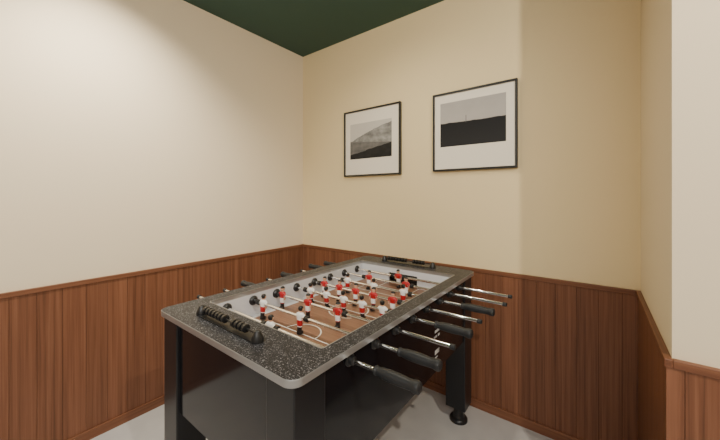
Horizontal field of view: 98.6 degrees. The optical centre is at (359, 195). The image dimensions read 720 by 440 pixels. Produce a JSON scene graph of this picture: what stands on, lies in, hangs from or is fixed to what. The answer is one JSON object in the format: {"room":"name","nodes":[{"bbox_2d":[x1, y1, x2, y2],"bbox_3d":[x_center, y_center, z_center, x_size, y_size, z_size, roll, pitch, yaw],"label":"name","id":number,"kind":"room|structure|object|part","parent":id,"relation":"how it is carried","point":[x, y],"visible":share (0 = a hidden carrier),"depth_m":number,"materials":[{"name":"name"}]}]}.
{"room":"game room","nodes":[
{"label":"game room","id":0,"kind":"room"},
{"bbox_2d":[0,0,302,292],"bbox_3d":[-2.190,0.005,0.964,0.150,2.690,5.500,0,0,37],"label":"wall","id":1,"kind":"structure","parent":0,"point":[136,135],"depth_m":1.90,"materials":[{"name":"beige paint"}]},
{"bbox_2d":[67,395,163,439],"bbox_3d":[-2.117,1.323,0.908,0.010,0.055,5.200,0,0,37],"label":"baseboard","id":2,"kind":"structure","parent":1,"relation":"attached to","point":[106,426],"depth_m":1.82,"materials":[{"name":"brown wood"}]},
{"bbox_2d":[0,247,302,439],"bbox_3d":[-2.126,0.908,0.915,0.012,0.884,5.200,0,0,37],"label":"panelling","id":3,"kind":"object","parent":1,"relation":"attached to","point":[74,360],"visible":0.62,"depth_m":1.73,"materials":[{"name":"brown wood"}]},
{"bbox_2d":[0,244,302,298],"bbox_3d":[-2.123,0.474,0.913,0.018,0.024,5.200,0,0,37],"label":"trim","id":4,"kind":"structure","parent":1,"relation":"attached to","point":[135,273],"depth_m":1.85,"materials":[{"name":"brown wood"}]},
{"bbox_2d":[183,0,443,56],"bbox_3d":[-0.304,-1.390,-0.480,4.900,0.100,5.500,0,0,37],"label":"ceiling","id":5,"kind":"structure","parent":0,"point":[303,28],"depth_m":2.31,"materials":[{"name":"green paint"}]},
{"bbox_2d":[90,386,552,439],"bbox_3d":[-0.304,1.400,-0.480,4.900,0.100,5.500,0,0,37],"label":"floor","id":6,"kind":"structure","parent":0,"point":[426,416],"depth_m":1.81,"materials":[{"name":"concrete"}]},
{"bbox_2d":[161,255,511,439],"bbox_3d":[-0.053,0.886,1.575,1.330,0.928,1.436,0,0,37],"label":"foosball table","id":7,"kind":"object","parent":6,"relation":"on","point":[333,351],"visible":1,"depth_m":1.16,"materials":[{"name":"wood"}]},
{"bbox_3d":[-0.721,0.870,1.277,0.118,0.776,0.115,0,0,37],"label":"leg","id":8,"kind":"part","parent":7,"relation":"part of","materials":[{"name":"black"}]},
{"bbox_2d":[196,305,263,343],"bbox_3d":[-0.469,0.441,1.090,0.404,0.038,0.040,0,0,37],"label":"counter","id":9,"kind":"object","parent":7,"relation":"on","point":[236,327],"depth_m":1.06,"materials":[{"name":"black plastic"}]},
{"bbox_3d":[-0.330,0.510,1.194,1.223,0.014,0.014,0,0,37],"label":"rod","id":10,"kind":"part","parent":7,"relation":"part of","materials":[{"name":"silver metal"}]},
{"bbox_3d":[-0.178,0.870,0.861,0.118,0.776,0.115,0,0,37],"label":"leg","id":11,"kind":"part","parent":7,"relation":"part of","materials":[{"name":"black"}]},
{"bbox_3d":[-0.246,0.510,1.302,1.223,0.014,0.014,0,0,37],"label":"rod","id":12,"kind":"part","parent":7,"relation":"part of","materials":[{"name":"silver metal"}]},
{"bbox_3d":[-0.057,0.469,1.578,0.823,0.019,1.433,0,0,37],"label":"rail","id":13,"kind":"part","parent":7,"relation":"part of","materials":[{"name":"stone"}]},
{"bbox_3d":[-0.077,0.510,1.518,1.229,0.014,0.014,0,0,37],"label":"rod","id":14,"kind":"part","parent":7,"relation":"part of","materials":[{"name":"silver metal"}]},
{"bbox_3d":[-0.184,0.510,1.427,1.259,0.014,0.014,0,0,37],"label":"rod","id":15,"kind":"part","parent":7,"relation":"part of","materials":[{"name":"silver metal"}]},
{"bbox_3d":[0.093,0.510,1.733,1.238,0.014,0.014,0,0,37],"label":"rod","id":16,"kind":"part","parent":7,"relation":"part of","materials":[{"name":"silver metal"}]},
{"bbox_3d":[-0.008,0.510,1.638,1.253,0.014,0.014,0,0,37],"label":"rod","id":17,"kind":"part","parent":7,"relation":"part of","materials":[{"name":"silver metal"}]},
{"bbox_2d":[382,255,435,268],"bbox_3d":[0.320,0.441,2.087,0.404,0.038,0.040,0,0,37],"label":"counter","id":18,"kind":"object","parent":7,"relation":"on","point":[395,259],"depth_m":2.08,"materials":[{"name":"black plastic"}]},
{"bbox_3d":[0.160,0.510,1.854,1.318,0.014,0.014,0,0,37],"label":"rod","id":19,"kind":"part","parent":7,"relation":"part of","materials":[{"name":"silver metal"}]},
{"bbox_3d":[0.249,0.510,1.958,1.294,0.014,0.014,0,0,37],"label":"rod","id":20,"kind":"part","parent":7,"relation":"part of","materials":[{"name":"silver metal"}]},
{"bbox_3d":[0.596,0.870,1.872,0.118,0.776,0.115,0,0,37],"label":"leg","id":21,"kind":"part","parent":7,"relation":"part of","materials":[{"name":"black"}]},
{"bbox_2d":[303,0,640,290],"bbox_3d":[0.457,0.005,2.307,2.420,2.690,0.150,0,0,37],"label":"wall","id":22,"kind":"structure","parent":0,"point":[570,209],"depth_m":1.89,"materials":[{"name":"beige paint"}]},
{"bbox_2d":[344,101,401,176],"bbox_3d":[0.088,-0.434,2.477,0.547,0.543,0.027,0,0,37],"label":"framed picture","id":23,"kind":"object","parent":22,"relation":"attached to","point":[372,135],"visible":1,"depth_m":2.45,"materials":[{"name":"black"}]},
{"bbox_2d":[350,118,391,159],"bbox_3d":[0.080,-0.450,2.477,0.405,0.290,0.002,0,0,37],"label":"print","id":24,"kind":"object","parent":23,"relation":"attached to","point":[370,139],"depth_m":2.47},
{"bbox_2d":[303,244,635,295],"bbox_3d":[0.406,0.474,2.240,2.384,0.024,0.018,0,0,37],"label":"trim","id":25,"kind":"structure","parent":22,"relation":"attached to","point":[486,271],"depth_m":1.82,"materials":[{"name":"brown wood"}]},
{"bbox_2d":[303,247,637,439],"bbox_3d":[0.407,0.908,2.242,2.396,0.884,0.012,0,0,37],"label":"panelling","id":26,"kind":"object","parent":22,"relation":"attached to","point":[562,358],"visible":0.48,"depth_m":1.72,"materials":[{"name":"brown wood"}]},
{"bbox_2d":[433,78,517,171],"bbox_3d":[0.722,-0.432,1.991,0.531,0.527,0.027,0,0,37],"label":"framed picture","id":27,"kind":"object","parent":22,"relation":"attached to","point":[475,128],"visible":1,"depth_m":1.97,"materials":[{"name":"black"}]},
{"bbox_2d":[440,92,505,146],"bbox_3d":[0.716,-0.479,1.991,0.415,0.295,0.002,0,0,37],"label":"print","id":28,"kind":"object","parent":27,"relation":"attached to","point":[478,120],"depth_m":1.98},
{"bbox_2d":[423,380,580,439],"bbox_3d":[0.401,1.323,2.234,2.376,0.055,0.010,0,0,37],"label":"baseboard","id":29,"kind":"structure","parent":22,"relation":"attached to","point":[546,431],"depth_m":1.84,"materials":[{"name":"brown wood"}]},
{"bbox_2d":[641,0,719,368],"bbox_3d":[2.102,0.005,0.549,2.330,2.690,0.940,0,0,37],"label":"wall","id":30,"kind":"structure","parent":0,"point":[680,39],"depth_m":0.87,"materials":[{"name":"beige paint"}]},
{"bbox_2d":[638,301,664,439],"bbox_3d":[1.127,0.908,1.202,0.012,0.884,0.790,0,0,37],"label":"panelling","id":31,"kind":"object","parent":30,"relation":"attached to","point":[651,368],"visible":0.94,"depth_m":1.17,"materials":[{"name":"brown wood"}]},
{"bbox_2d":[636,290,672,367],"bbox_3d":[1.119,0.474,1.196,0.018,0.024,0.808,0,0,37],"label":"trim","id":32,"kind":"structure","parent":30,"relation":"attached to","point":[666,358],"depth_m":1.05,"materials":[{"name":"brown wood"}]},
{"bbox_2d":[665,367,678,439],"bbox_3d":[0.891,0.908,0.884,0.026,0.883,0.026,0,0,37],"label":"bead","id":33,"kind":"object","parent":30,"relation":"attached to","point":[671,375],"visible":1,"depth_m":0.88,"materials":[{"name":"brown wood"}]},
{"bbox_2d":[672,358,719,379],"bbox_3d":[1.751,0.474,0.214,2.180,0.024,0.018,0,0,37],"label":"trim","id":34,"kind":"structure","parent":30,"relation":"attached to","point":[686,366],"depth_m":0.84,"materials":[{"name":"brown wood"}]},
{"bbox_2d":[679,370,719,439],"bbox_3d":[1.758,0.908,0.213,2.168,0.884,0.012,0,0,37],"label":"panelling","id":35,"kind":"object","parent":30,"relation":"attached to","point":[699,395],"visible":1,"depth_m":0.84,"materials":[{"name":"brown wood"}]}
]}

